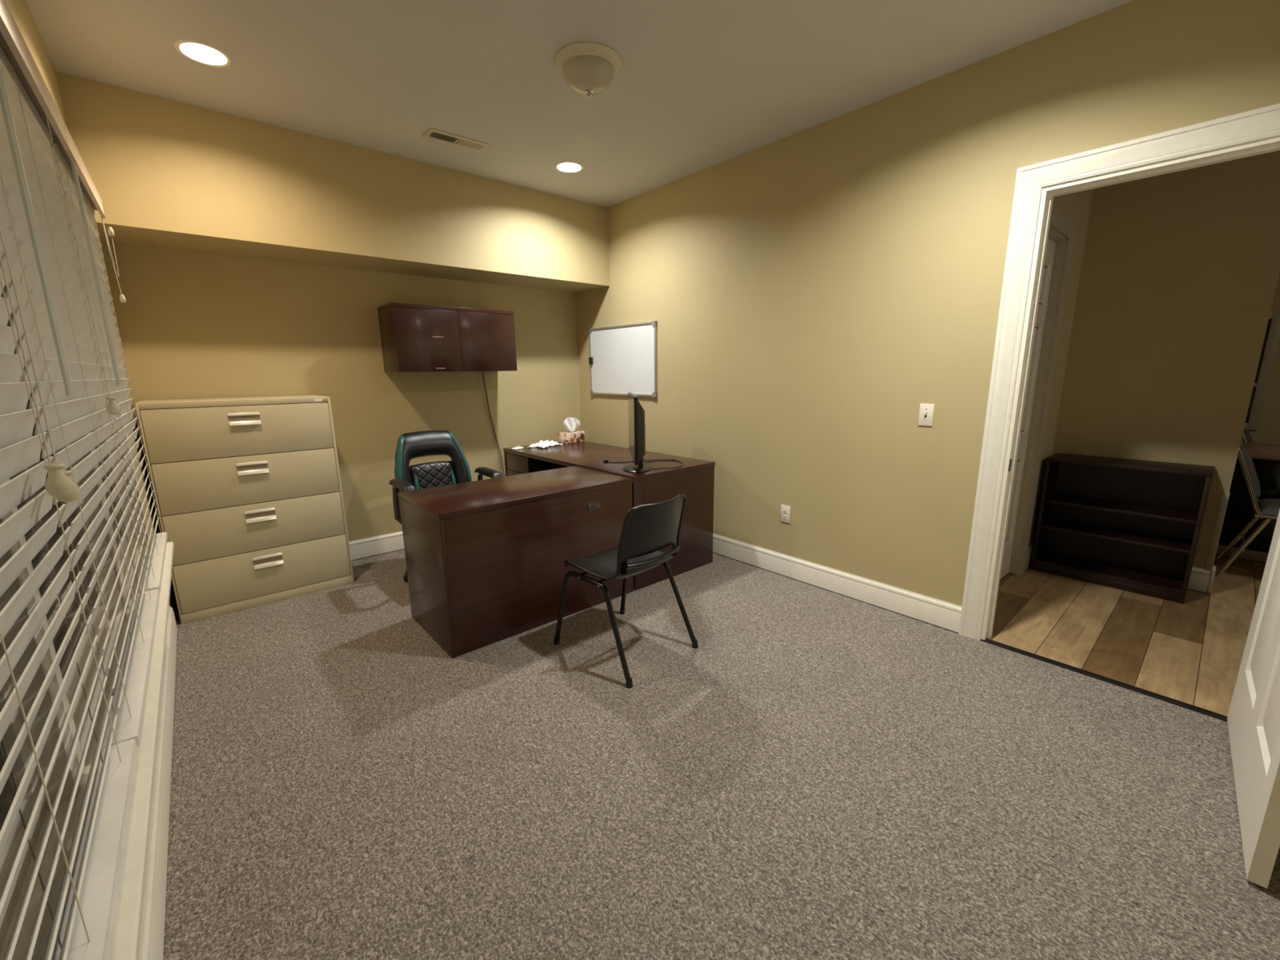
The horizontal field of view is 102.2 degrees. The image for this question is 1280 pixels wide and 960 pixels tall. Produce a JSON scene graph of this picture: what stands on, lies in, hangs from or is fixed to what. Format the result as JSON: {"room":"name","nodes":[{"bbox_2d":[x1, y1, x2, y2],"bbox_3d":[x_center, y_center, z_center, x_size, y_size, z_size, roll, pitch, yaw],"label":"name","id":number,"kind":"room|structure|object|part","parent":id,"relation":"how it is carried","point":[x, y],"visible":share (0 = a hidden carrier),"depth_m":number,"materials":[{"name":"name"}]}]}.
{"room":"private office","nodes":[
{"label":"private office","id":0,"kind":"room"},
{"bbox_2d":[4,0,175,614],"bbox_3d":[-1.442,-0.216,1.155,0.140,2.740,4.840,-11,15,-39],"label":"wall","id":1,"kind":"structure","parent":0,"point":[19,9],"depth_m":2.22,"materials":[{"name":"beige paint"}]},
{"bbox_2d":[0,482,81,959],"bbox_3d":[-0.782,-0.060,0.400,0.140,1.530,1.030,-11,15,-39],"label":"window","id":2,"kind":"structure","parent":1,"relation":"in","point":[11,908],"depth_m":0.85,"materials":[{"name":"white paint"}]},
{"bbox_3d":[-0.767,0.280,0.481,0.006,0.658,0.848,-11,15,-39],"label":"pane","id":3,"kind":"part","parent":2,"relation":"part of","materials":[{"name":"clear glass"}]},
{"bbox_3d":[-0.766,0.285,0.482,0.036,0.750,0.930,-11,15,-39],"label":"sash","id":4,"kind":"part","parent":2,"relation":"part of","materials":[{"name":"white paint"}]},
{"bbox_2d":[0,226,139,959],"bbox_3d":[-0.701,-0.092,0.492,0.097,1.474,1.016,-11,15,-39],"label":"window blind","id":5,"kind":"object","parent":2,"relation":"attached to","point":[84,926],"visible":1,"depth_m":0.74,"materials":[{"name":"plastic"}]},
{"bbox_3d":[-0.897,-0.417,0.699,0.005,0.823,0.014,-11,15,-39],"label":"lift cord","id":6,"kind":"part","parent":5,"relation":"part of","materials":[{"name":"white fabric"}]},
{"bbox_3d":[-0.926,-0.415,0.734,0.005,0.840,0.014,-11,15,-39],"label":"lift cord","id":7,"kind":"part","parent":5,"relation":"part of","materials":[{"name":"white fabric"}]},
{"bbox_3d":[-0.710,-0.070,0.508,0.024,1.406,0.002,-11,15,-39],"label":"ladder cord","id":8,"kind":"part","parent":5,"relation":"part of","materials":[{"name":"white fabric"}]},
{"bbox_3d":[-0.977,-0.132,0.813,0.024,1.406,0.002,-11,15,-39],"label":"ladder cord","id":9,"kind":"part","parent":5,"relation":"part of","materials":[{"name":"white fabric"}]},
{"bbox_3d":[-0.694,0.617,0.641,0.053,0.026,0.992,-11,15,-39],"label":"rail","id":10,"kind":"part","parent":5,"relation":"part of","materials":[{"name":"white wood"}]},
{"bbox_2d":[0,284,128,780],"bbox_3d":[-1.445,-0.212,1.159,0.140,1.530,1.010,-11,15,-39],"label":"window","id":11,"kind":"structure","parent":1,"relation":"in","point":[52,651],"depth_m":1.34,"materials":[{"name":"white paint"}]},
{"bbox_3d":[-1.468,-0.556,1.071,0.036,0.750,0.910,-11,15,-39],"label":"sash","id":12,"kind":"part","parent":11,"relation":"part of","materials":[{"name":"white paint"}]},
{"bbox_3d":[-1.430,0.128,1.241,0.006,0.658,0.828,-11,15,-39],"label":"pane","id":13,"kind":"part","parent":11,"relation":"part of","materials":[{"name":"clear glass"}]},
{"bbox_3d":[-1.430,0.133,1.242,0.036,0.750,0.910,-11,15,-39],"label":"sash","id":14,"kind":"part","parent":11,"relation":"part of","materials":[{"name":"white paint"}]},
{"bbox_2d":[0,0,159,749],"bbox_3d":[-1.362,-0.245,1.248,0.097,1.470,0.997,-11,15,-39],"label":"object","id":15,"kind":"structure","parent":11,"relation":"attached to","point":[37,236],"depth_m":1.15,"materials":[{"name":"plastic"}]},
{"bbox_3d":[-1.101,-0.162,0.954,0.024,1.402,0.002,-11,15,-39],"label":"ladder cord","id":16,"kind":"part","parent":15,"relation":"part of","materials":[{"name":"white fabric"}]},
{"bbox_3d":[-1.496,-0.589,1.377,0.005,0.750,0.014,-11,15,-39],"label":"lift cord","id":17,"kind":"part","parent":15,"relation":"part of","materials":[{"name":"white fabric"}]},
{"bbox_3d":[-1.374,-0.224,1.267,0.024,1.402,0.002,-11,15,-39],"label":"ladder cord","id":18,"kind":"part","parent":15,"relation":"part of","materials":[{"name":"white fabric"}]},
{"bbox_3d":[-1.608,-0.278,1.535,0.024,1.402,0.002,-11,15,-39],"label":"ladder cord","id":19,"kind":"part","parent":15,"relation":"part of","materials":[{"name":"white fabric"}]},
{"bbox_3d":[-1.355,0.462,1.396,0.053,0.026,0.973,-11,15,-39],"label":"rail","id":20,"kind":"part","parent":15,"relation":"part of","materials":[{"name":"white wood"}]},
{"bbox_2d":[51,123,167,592],"bbox_3d":[-1.973,-0.385,1.953,0.104,1.472,0.874,-11,15,-39],"label":"window frame","id":21,"kind":"structure","parent":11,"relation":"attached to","point":[82,197],"depth_m":1.81,"materials":[{"name":"plastic"}]},
{"bbox_3d":[-2.224,-0.988,2.170,0.008,0.250,0.034,-3,12,-11],"label":"lift cord","id":22,"kind":"part","parent":21,"relation":"part of","materials":[{"name":"white fabric"}]},
{"bbox_3d":[-2.225,-0.948,2.176,0.004,0.330,0.019,2,12,12],"label":"lift cord","id":23,"kind":"part","parent":21,"relation":"part of","materials":[{"name":"white fabric"}]},
{"bbox_3d":[-1.979,-0.362,1.959,0.024,1.404,0.002,-11,15,-39],"label":"ladder cord","id":24,"kind":"part","parent":21,"relation":"part of","materials":[{"name":"white fabric"}]},
{"bbox_3d":[-2.194,-0.411,2.205,0.024,1.404,0.002,-11,15,-39],"label":"ladder cord","id":25,"kind":"part","parent":21,"relation":"part of","materials":[{"name":"white fabric"}]},
{"bbox_3d":[-1.968,0.323,2.099,0.053,0.026,0.850,-11,15,-39],"label":"rail","id":26,"kind":"part","parent":21,"relation":"part of","materials":[{"name":"white wood"}]},
{"bbox_2d":[35,413,173,959],"bbox_3d":[-1.291,-0.262,1.153,0.100,1.604,3.075,-11,15,-39],"label":"window sill","id":27,"kind":"structure","parent":1,"relation":"in","point":[124,425],"depth_m":0.95,"materials":[{"name":"white paint"}]},
{"bbox_2d":[80,288,144,603],"bbox_3d":[-2.051,-0.351,1.852,0.140,1.530,0.850,-11,15,-39],"label":"window","id":28,"kind":"structure","parent":1,"relation":"in","point":[113,526],"depth_m":2.21,"materials":[{"name":"white paint"}]},
{"bbox_3d":[-2.035,-0.011,1.933,0.006,0.658,0.668,-11,15,-39],"label":"pane","id":29,"kind":"part","parent":28,"relation":"part of","materials":[{"name":"clear glass"}]},
{"bbox_3d":[-2.035,-0.006,1.934,0.036,0.750,0.750,-11,15,-39],"label":"sash","id":30,"kind":"part","parent":28,"relation":"part of","materials":[{"name":"white paint"}]},
{"bbox_2d":[138,605,177,959],"bbox_3d":[-1.226,1.070,1.306,0.016,0.143,4.160,-11,15,-39],"label":"baseboard","id":31,"kind":"structure","parent":1,"relation":"attached to","point":[152,940],"depth_m":1.52,"materials":[{"name":"white paint"}]},
{"bbox_2d":[55,71,609,293],"bbox_3d":[-1.634,-1.806,3.598,3.186,0.628,0.508,-11,16,-40],"label":"soffit","id":32,"kind":"structure","parent":0,"point":[166,173],"depth_m":3.04,"materials":[{"name":"beige paint"}]},
{"bbox_2d":[101,241,581,595],"bbox_3d":[-1.841,-0.817,4.038,3.456,2.740,0.120,-11,16,-40],"label":"wall","id":33,"kind":"structure","parent":0,"point":[192,325],"depth_m":3.72,"materials":[{"name":"beige paint"}]},
{"bbox_2d":[348,531,404,559],"bbox_3d":[-1.746,0.451,4.285,3.115,0.143,0.016,-11,16,-40],"label":"baseboard","id":34,"kind":"structure","parent":33,"relation":"attached to","point":[371,546],"depth_m":4.02,"materials":[{"name":"white paint"}]},
{"bbox_2d":[377,302,517,372],"bbox_3d":[-1.463,-1.078,4.002,0.917,0.464,0.351,-11,16,-40],"label":"upper cabinet","id":35,"kind":"object","parent":33,"relation":"attached to","point":[414,337],"visible":1,"depth_m":3.81,"materials":[{"name":"brown wood"}]},
{"bbox_3d":[-1.527,-1.007,3.736,0.456,0.436,0.019,-11,16,-40],"label":"cabinet door","id":36,"kind":"part","parent":35,"relation":"part of","materials":[{"name":"brown wood"}]},
{"bbox_3d":[-1.466,-1.293,3.958,0.917,0.025,0.350,-11,16,-40],"label":"panel","id":37,"kind":"part","parent":35,"relation":"part of","materials":[{"name":"brown wood"}]},
{"bbox_3d":[-1.182,-1.073,4.031,0.456,0.436,0.019,-11,16,-40],"label":"cabinet door","id":38,"kind":"part","parent":35,"relation":"part of","materials":[{"name":"brown wood"}]},
{"bbox_2d":[477,371,502,473],"bbox_3d":[-1.292,-0.293,4.534,0.183,1.299,0.018,-11,16,-40],"label":"cord","id":39,"kind":"object","parent":33,"relation":"attached to","point":[477,371],"visible":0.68,"depth_m":4.48,"materials":[{"name":"grey plastic"}]},
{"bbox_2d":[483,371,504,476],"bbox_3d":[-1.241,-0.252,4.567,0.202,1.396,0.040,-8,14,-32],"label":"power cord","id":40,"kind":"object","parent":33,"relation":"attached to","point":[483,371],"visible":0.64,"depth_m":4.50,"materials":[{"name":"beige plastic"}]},
{"bbox_2d":[24,0,1133,207],"bbox_3d":[-0.256,-1.799,1.963,3.456,0.001,4.940,-11,16,-40],"label":"ceiling","id":41,"kind":"structure","parent":0,"point":[698,86],"depth_m":2.33,"materials":[{"name":"paint"}]},
{"bbox_2d":[173,39,231,66],"bbox_3d":[-1.878,-1.882,2.214,0.194,0.106,0.194,-11,16,-40],"label":"recessed light","id":42,"kind":"object","parent":41,"relation":"in","point":[201,52],"visible":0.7,"depth_m":2.26,"materials":[{"name":"white glass"}]},
{"bbox_2d":[422,128,489,152],"bbox_3d":[-1.091,-2.020,3.079,0.356,0.007,0.140,-10,15,-38],"label":"ceiling vent","id":43,"kind":"object","parent":41,"relation":"in","point":[431,134],"visible":1,"depth_m":3.07,"materials":[{"name":"metal"}]},
{"bbox_2d":[555,160,583,173],"bbox_3d":[-0.479,-2.164,3.486,0.194,0.106,0.194,-11,16,-40],"label":"recessed light","id":44,"kind":"object","parent":41,"relation":"in","point":[567,166],"visible":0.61,"depth_m":3.55,"materials":[{"name":"white glass"}]},
{"bbox_2d":[555,41,621,97],"bbox_3d":[-0.230,-1.804,2.327,0.294,0.140,0.294,-11,16,-40],"label":"flush ceiling fixture","id":45,"kind":"object","parent":41,"relation":"attached to","point":[589,68],"visible":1,"depth_m":2.25,"materials":[{"name":"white glass"}]},
{"bbox_3d":[-0.230,-1.800,2.328,0.232,0.088,0.232,-11,16,-40],"label":"lamp shade","id":46,"kind":"part","parent":45,"relation":"part of","materials":[{"name":"beige glass"}]},
{"bbox_2d":[163,548,1279,959],"bbox_3d":[2.085,0.790,2.970,7.536,0.050,7.300,-11,16,-40],"label":"floor","id":47,"kind":"structure","parent":0,"point":[828,775],"depth_m":1.77,"materials":[{"name":"carpet"}]},
{"bbox_2d":[135,395,354,624],"bbox_3d":[-2.425,0.117,3.258,0.888,1.246,0.478,-11,16,-40],"label":"file cabinet","id":48,"kind":"object","parent":47,"relation":"on","point":[247,491],"visible":1,"depth_m":3.05,"materials":[{"name":"metal"}]},
{"bbox_3d":[-2.290,-0.287,3.006,0.859,0.284,0.018,-11,16,-40],"label":"drawer","id":49,"kind":"part","parent":48,"relation":"part of","materials":[{"name":"metal"}]},
{"bbox_3d":[-2.280,-0.353,2.980,0.147,0.070,0.016,-11,16,-40],"label":"drawer handle","id":50,"kind":"part","parent":48,"relation":"part of","materials":[{"name":"silver metal"}]},
{"bbox_3d":[-2.287,-0.005,3.066,0.859,0.284,0.018,-11,16,-40],"label":"drawer","id":51,"kind":"part","parent":48,"relation":"part of","materials":[{"name":"metal"}]},
{"bbox_3d":[-2.277,-0.070,3.039,0.147,0.070,0.016,-11,16,-40],"label":"drawer handle","id":52,"kind":"part","parent":48,"relation":"part of","materials":[{"name":"silver metal"}]},
{"bbox_3d":[-2.284,0.277,3.125,0.859,0.284,0.018,-11,16,-40],"label":"drawer","id":53,"kind":"part","parent":48,"relation":"part of","materials":[{"name":"metal"}]},
{"bbox_3d":[-2.274,0.212,3.099,0.147,0.070,0.016,-11,16,-40],"label":"drawer handle","id":54,"kind":"part","parent":48,"relation":"part of","materials":[{"name":"silver metal"}]},
{"bbox_3d":[-2.281,0.560,3.184,0.859,0.284,0.018,-11,16,-40],"label":"drawer","id":55,"kind":"part","parent":48,"relation":"part of","materials":[{"name":"metal"}]},
{"bbox_3d":[-2.271,0.494,3.158,0.147,0.070,0.016,-11,16,-40],"label":"drawer handle","id":56,"kind":"part","parent":48,"relation":"part of","materials":[{"name":"silver metal"}]},
{"bbox_2d":[388,430,502,582],"bbox_3d":[-1.329,0.176,3.555,0.656,0.984,0.640,-11,16,-40],"label":"office chair","id":57,"kind":"object","parent":47,"relation":"on","point":[413,445],"visible":0.48,"depth_m":3.63,"materials":[{"name":"black leather"}]},
{"bbox_3d":[-1.479,0.179,3.336,0.117,0.321,0.378,-11,16,-40],"label":"armrest","id":58,"kind":"part","parent":57,"relation":"part of","materials":[{"name":"black plastic"}]},
{"bbox_3d":[-1.472,-0.071,3.667,0.524,0.544,0.213,-11,16,-40],"label":"backrest","id":59,"kind":"part","parent":57,"relation":"part of","materials":[{"name":"black leather"}]},
{"bbox_3d":[-1.456,0.032,3.671,0.320,0.312,0.090,-11,16,-40],"label":"quilted panel","id":60,"kind":"part","parent":57,"relation":"part of","materials":[{"name":"black leather"}]},
{"bbox_3d":[-1.097,0.106,3.662,0.117,0.321,0.378,-11,16,-40],"label":"armrest","id":61,"kind":"part","parent":57,"relation":"part of","materials":[{"name":"black plastic"}]},
{"bbox_2d":[397,465,633,658],"bbox_3d":[-0.685,0.392,3.081,1.190,0.742,0.608,-11,16,-40],"label":"desk","id":62,"kind":"object","parent":47,"relation":"on","point":[485,559],"visible":0.97,"depth_m":2.75,"materials":[{"name":"brown wood"}]},
{"bbox_3d":[-1.122,0.490,2.710,0.021,0.712,0.600,-11,16,-40],"label":"panel","id":63,"kind":"part","parent":62,"relation":"part of","materials":[{"name":"brown wood"}]},
{"bbox_3d":[-0.266,0.151,2.999,0.090,0.044,0.004,-11,16,-40],"label":"cable plate","id":64,"kind":"part","parent":62,"relation":"part of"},
{"bbox_2d":[502,440,715,591],"bbox_3d":[-0.318,0.165,4.123,0.759,0.751,1.727,-11,16,-40],"label":"desk","id":65,"kind":"object","parent":47,"relation":"on","point":[695,479],"visible":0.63,"depth_m":3.63,"materials":[{"name":"brown wood"}]},
{"bbox_3d":[-0.876,0.056,4.753,0.753,0.718,0.022,-11,16,-40],"label":"panel","id":66,"kind":"part","parent":65,"relation":"part of","materials":[{"name":"brown wood"}]},
{"bbox_3d":[-1.018,0.056,4.351,0.018,0.255,0.382,-11,16,-40],"label":"drawer","id":67,"kind":"part","parent":65,"relation":"part of","materials":[{"name":"brown wood"}]},
{"bbox_2d":[511,446,523,449],"bbox_3d":[-1.038,-0.278,4.393,0.086,0.023,0.123,7,14,34],"label":"crumpled tissue","id":68,"kind":"object","parent":65,"relation":"on","point":[516,447],"visible":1,"depth_m":4.38,"materials":[{"name":"white paper"}]},
{"bbox_3d":[-1.020,-0.141,4.309,0.018,0.138,0.382,-11,16,-40],"label":"drawer","id":69,"kind":"part","parent":65,"relation":"part of","materials":[{"name":"brown wood"}]},
{"bbox_2d":[527,440,562,448],"bbox_3d":[-0.831,-0.329,4.548,0.210,0.053,0.331,6,13,28],"label":"crumpled tissue","id":70,"kind":"object","parent":65,"relation":"on","point":[546,443],"visible":1,"depth_m":4.52,"materials":[{"name":"white paper"}]},
{"bbox_2d":[558,417,584,443],"bbox_3d":[-0.636,-0.466,4.777,0.118,0.227,0.228,9,15,38],"label":"tissue box","id":71,"kind":"object","parent":65,"relation":"on","point":[573,435],"visible":1,"depth_m":4.75,"materials":[{"name":"cardboard"}]},
{"bbox_2d":[622,392,650,472],"bbox_3d":[-0.024,-0.310,3.359,0.184,0.488,0.670,-1,12,-4],"label":"monitor","id":72,"kind":"object","parent":65,"relation":"on","point":[637,445],"visible":1,"depth_m":3.09,"materials":[{"name":"black plastic"}]},
{"bbox_2d":[603,459,683,469],"bbox_3d":[0.031,-0.186,3.542,0.541,0.172,0.362,-2,12,-9],"label":"cable","id":73,"kind":"object","parent":65,"relation":"on","point":[604,460],"visible":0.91,"depth_m":3.67,"materials":[{"name":"black plastic"}]},
{"bbox_3d":[0.241,0.306,3.500,0.753,0.718,0.022,-11,16,-40],"label":"panel","id":74,"kind":"part","parent":65,"relation":"part of","materials":[{"name":"brown wood"}]},
{"bbox_2d":[553,493,698,688],"bbox_3d":[-0.078,0.452,2.580,0.582,0.816,0.500,11,17,44],"label":"chair","id":75,"kind":"object","parent":47,"relation":"on","point":[647,529],"visible":1,"depth_m":2.39,"materials":[{"name":"black plastic"}]},
{"bbox_3d":[-0.386,0.644,2.619,0.138,0.413,0.030,7,14,32],"label":"leg","id":76,"kind":"part","parent":75,"relation":"part of","materials":[{"name":"black metal"}]},
{"bbox_3d":[-0.255,0.475,2.465,0.258,0.029,0.026,11,17,44],"label":"seat rail","id":77,"kind":"part","parent":75,"relation":"part of","materials":[{"name":"black metal"}]},
{"bbox_3d":[-0.109,0.700,2.347,0.027,0.415,0.216,-10,15,-37],"label":"leg","id":78,"kind":"part","parent":75,"relation":"part of","materials":[{"name":"black metal"}]},
{"bbox_3d":[-0.094,0.398,2.585,0.400,0.068,0.453,11,17,44],"label":"seat","id":79,"kind":"part","parent":75,"relation":"part of","materials":[{"name":"black plastic"}]},
{"bbox_3d":[-0.077,0.577,2.924,0.030,0.413,0.138,-8,14,-32],"label":"leg","id":80,"kind":"part","parent":75,"relation":"part of","materials":[{"name":"black metal"}]},
{"bbox_3d":[0.076,0.252,2.380,0.120,0.337,0.412,11,17,44],"label":"backrest","id":81,"kind":"part","parent":75,"relation":"part of","materials":[{"name":"black plastic"}]},
{"bbox_3d":[0.203,0.632,2.653,0.216,0.415,0.027,8,15,37],"label":"leg","id":82,"kind":"part","parent":75,"relation":"part of","materials":[{"name":"black metal"}]},
{"bbox_2d":[1030,453,1215,604],"bbox_3d":[3.078,0.271,3.348,0.309,0.789,0.754,-11,16,-40],"label":"bookcase","id":83,"kind":"object","parent":47,"relation":"on","point":[1134,526],"visible":1,"depth_m":3.37,"materials":[{"name":"brown wood"}]},
{"bbox_3d":[2.840,0.228,3.620,0.305,0.766,0.020,-11,16,-40],"label":"panel","id":84,"kind":"part","parent":83,"relation":"part of","materials":[{"name":"brown wood"}]},
{"bbox_3d":[3.080,0.593,3.414,0.295,0.019,0.707,-11,16,-40],"label":"shelf","id":85,"kind":"part","parent":83,"relation":"part of","materials":[{"name":"brown wood"}]},
{"bbox_3d":[3.079,0.348,3.364,0.290,0.018,0.707,-11,16,-40],"label":"shelf","id":86,"kind":"part","parent":83,"relation":"part of","materials":[{"name":"brown wood"}]},
{"bbox_3d":[3.077,0.172,3.327,0.290,0.018,0.707,-11,16,-40],"label":"shelf","id":87,"kind":"part","parent":83,"relation":"part of","materials":[{"name":"brown wood"}]},
{"bbox_3d":[3.191,0.261,3.446,0.007,0.766,0.707,-11,16,-40],"label":"panel","id":88,"kind":"part","parent":83,"relation":"part of","materials":[{"name":"brown wood"}]},
{"bbox_3d":[3.074,-0.104,3.269,0.309,0.022,0.754,-11,16,-40],"label":"panel","id":89,"kind":"part","parent":83,"relation":"part of","materials":[{"name":"brown wood"}]},
{"bbox_3d":[3.319,0.336,3.083,0.305,0.766,0.020,-11,16,-40],"label":"panel","id":90,"kind":"part","parent":83,"relation":"part of","materials":[{"name":"brown wood"}]},
{"bbox_2d":[1214,443,1279,577],"bbox_3d":[4.189,0.218,3.333,0.489,0.884,0.609,-11,16,-40],"label":"chair","id":91,"kind":"object","parent":47,"relation":"on","point":[1271,507],"visible":0.94,"depth_m":3.31,"materials":[{"name":"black metal"}]},
{"bbox_3d":[4.251,0.379,3.647,0.025,0.438,0.183,-9,15,-36],"label":"leg","id":92,"kind":"part","parent":91,"relation":"part of","materials":[{"name":"silver metal"}]},
{"bbox_3d":[3.911,0.443,3.357,0.183,0.438,0.025,11,16,43],"label":"leg","id":93,"kind":"part","parent":91,"relation":"part of","materials":[{"name":"silver metal"}]},
{"bbox_3d":[4.047,-0.060,3.438,0.396,0.310,0.142,-11,16,-40],"label":"backrest","id":94,"kind":"part","parent":91,"relation":"part of","materials":[{"name":"grey fabric"}]},
{"bbox_3d":[3.896,0.019,3.302,0.033,0.440,0.191,-11,16,-40],"label":"post","id":95,"kind":"part","parent":91,"relation":"part of","materials":[{"name":"brown wood"}]},
{"bbox_3d":[4.061,0.252,3.155,0.023,0.027,0.400,-11,16,-40],"label":"seat rail","id":96,"kind":"part","parent":91,"relation":"part of","materials":[{"name":"silver metal"}]},
{"bbox_3d":[4.229,0.187,3.279,0.410,0.053,0.400,-11,16,-40],"label":"seat","id":97,"kind":"part","parent":91,"relation":"part of","materials":[{"name":"grey fabric"}]},
{"bbox_2d":[1241,429,1253,443],"bbox_3d":[5.211,0.026,4.194,0.489,0.884,0.609,-11,16,-40],"label":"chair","id":98,"kind":"object","parent":47,"relation":"on","point":[1246,437],"visible":0.1,"depth_m":4.18,"materials":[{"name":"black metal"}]},
{"bbox_3d":[4.919,-0.173,4.162,0.033,0.440,0.191,-11,16,-40],"label":"post","id":99,"kind":"part","parent":98,"relation":"part of","materials":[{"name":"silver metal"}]},
{"bbox_2d":[1216,442,1279,562],"bbox_3d":[5.032,0.235,3.455,0.760,0.775,1.620,-11,16,-40],"label":"chair","id":100,"kind":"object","parent":47,"relation":"on","point":[1239,513],"depth_m":3.71,"materials":[{"name":"brown wood"}]},
{"bbox_2d":[576,0,1279,606],"bbox_3d":[1.014,-0.697,3.316,0.120,2.740,4.740,-11,16,-40],"label":"wall","id":101,"kind":"structure","parent":0,"point":[807,291],"depth_m":2.87,"materials":[{"name":"beige paint"}]},
{"bbox_2d":[588,320,657,397],"bbox_3d":[-0.171,-1.039,4.508,0.034,0.601,0.910,-11,16,-40],"label":"whiteboard","id":102,"kind":"object","parent":101,"relation":"attached to","point":[623,358],"visible":1,"depth_m":4.47,"materials":[{"name":"plastic"}]},
{"bbox_2d":[780,504,790,523],"bbox_3d":[0.974,0.228,3.467,0.009,0.114,0.070,-11,16,-40],"label":"wall outlet","id":103,"kind":"object","parent":101,"relation":"attached to","point":[785,510],"visible":1,"depth_m":3.46,"materials":[{"name":"grey plastic"}]},
{"bbox_2d":[712,533,961,632],"bbox_3d":[0.562,0.485,4.003,0.016,0.143,3.446,-11,16,-40],"label":"baseboard","id":104,"kind":"structure","parent":101,"relation":"attached to","point":[935,611],"depth_m":3.18,"materials":[{"name":"white paint"}]},
{"bbox_2d":[918,403,934,426],"bbox_3d":[1.501,-0.342,2.716,0.020,0.114,0.070,-11,16,-40],"label":"light switch","id":105,"kind":"object","parent":101,"relation":"attached to","point":[926,411],"visible":1,"depth_m":2.72,"materials":[{"name":"grey plastic"}]},
{"bbox_2d":[980,638,1227,721],"bbox_3d":[2.066,0.890,2.356,0.040,0.006,0.888,-11,16,-40],"label":"trim","id":106,"kind":"structure","parent":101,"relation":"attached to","point":[1113,682],"depth_m":2.30,"materials":[{"name":"black metal"}]},
{"bbox_2d":[958,102,1279,639],"bbox_3d":[2.039,-0.199,2.114,0.024,2.238,1.084,-11,16,-40],"label":"trim","id":107,"kind":"structure","parent":101,"relation":"attached to","point":[1264,122],"depth_m":2.32,"materials":[{"name":"white paint"}]},
{"bbox_2d":[980,135,1279,639],"bbox_3d":[2.094,-0.163,2.170,0.124,2.140,0.892,-11,16,-40],"label":"door frame","id":108,"kind":"structure","parent":101,"relation":"attached to","point":[1270,144],"depth_m":2.32,"materials":[{"name":"white paint"}]},
{"bbox_3d":[1.781,-0.071,2.488,0.024,0.060,0.004,-11,16,-40],"label":"strike plate","id":109,"kind":"part","parent":108,"relation":"part of","materials":[{"name":"silver metal"}]},
{"bbox_2d":[1226,509,1279,888],"bbox_3d":[2.015,-0.006,1.472,0.949,2.100,0.111,-12,16,-43],"label":"door","id":110,"kind":"structure","parent":101,"relation":"in","point":[1253,718],"depth_m":1.59,"materials":[{"name":"white paint"}]},
{"bbox_2d":[1008,188,1093,573],"bbox_3d":[2.356,-0.673,3.134,1.660,2.740,0.100,-11,16,-40],"label":"wall","id":111,"kind":"structure","parent":0,"point":[1077,206],"depth_m":3.39,"materials":[{"name":"beige paint"}]},
{"bbox_2d":[1000,236,1056,579],"bbox_3d":[2.211,-0.353,3.084,0.805,2.118,0.034,-11,16,-40],"label":"door","id":112,"kind":"structure","parent":111,"relation":"in","point":[1051,246],"depth_m":3.24,"materials":[{"name":"white paint"}]},
{"bbox_2d":[1024,542,1034,569],"bbox_3d":[2.796,0.527,3.687,0.407,0.143,0.016,-11,16,-40],"label":"baseboard","id":113,"kind":"structure","parent":111,"relation":"attached to","point":[1028,558],"depth_m":3.62,"materials":[{"name":"white paint"}]},
{"bbox_2d":[1008,226,1066,574],"bbox_3d":[2.219,-0.350,3.075,0.807,2.124,0.101,-11,16,-40],"label":"door frame","id":114,"kind":"structure","parent":111,"relation":"attached to","point":[1060,240],"depth_m":3.27,"materials":[{"name":"white wood"}]},
{"bbox_2d":[1017,204,1076,575],"bbox_3d":[2.258,-0.384,3.022,0.989,2.222,0.020,-11,16,-40],"label":"trim","id":115,"kind":"structure","parent":111,"relation":"attached to","point":[1060,221],"depth_m":3.24,"materials":[{"name":"white wood"}]},
{"bbox_2d":[1052,150,1279,592],"bbox_3d":[3.256,-0.713,3.277,0.110,2.740,0.860,-11,16,-40],"label":"wall","id":116,"kind":"structure","parent":0,"point":[1180,270],"depth_m":3.14,"materials":[{"name":"beige paint"}]},
{"bbox_2d":[1187,566,1210,592],"bbox_3d":[3.223,0.561,3.501,0.016,0.143,0.857,-11,16,-40],"label":"baseboard","id":117,"kind":"structure","parent":116,"relation":"attached to","point":[1199,577],"depth_m":3.21,"materials":[{"name":"white paint"}]},
{"bbox_2d":[1206,565,1216,593],"bbox_3d":[3.557,0.617,3.216,0.136,0.144,0.017,-11,16,-40],"label":"baseboard","id":118,"kind":"structure","parent":116,"relation":"attached to","point":[1213,571],"depth_m":3.17,"materials":[{"name":"white paint"}]},
{"bbox_2d":[1204,491,1230,571],"bbox_3d":[3.499,0.316,3.134,0.010,0.500,0.032,-11,16,-40],"label":"trim","id":119,"kind":"structure","parent":116,"relation":"attached to","point":[1224,497],"depth_m":3.13,"materials":[{"name":"beige wood"}]},
{"bbox_2d":[1240,272,1279,444],"bbox_3d":[5.955,-0.864,3.856,0.100,2.740,4.000,-11,16,-40],"label":"wall","id":120,"kind":"structure","parent":0,"point":[1268,431],"depth_m":4.44,"materials":[{"name":"beige paint"}]},
{"bbox_2d":[1244,311,1279,430],"bbox_3d":[5.087,-0.990,4.749,0.021,1.000,0.910,-11,16,-40],"label":"window","id":121,"kind":"structure","parent":120,"relation":"in","point":[1273,331],"depth_m":4.44,"materials":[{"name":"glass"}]},
{"bbox_3d":[5.092,-0.991,4.753,0.006,0.880,0.790,-11,16,-40],"label":"pane","id":122,"kind":"part","parent":121,"relation":"part of","materials":[{"name":"black glass"}]}
]}

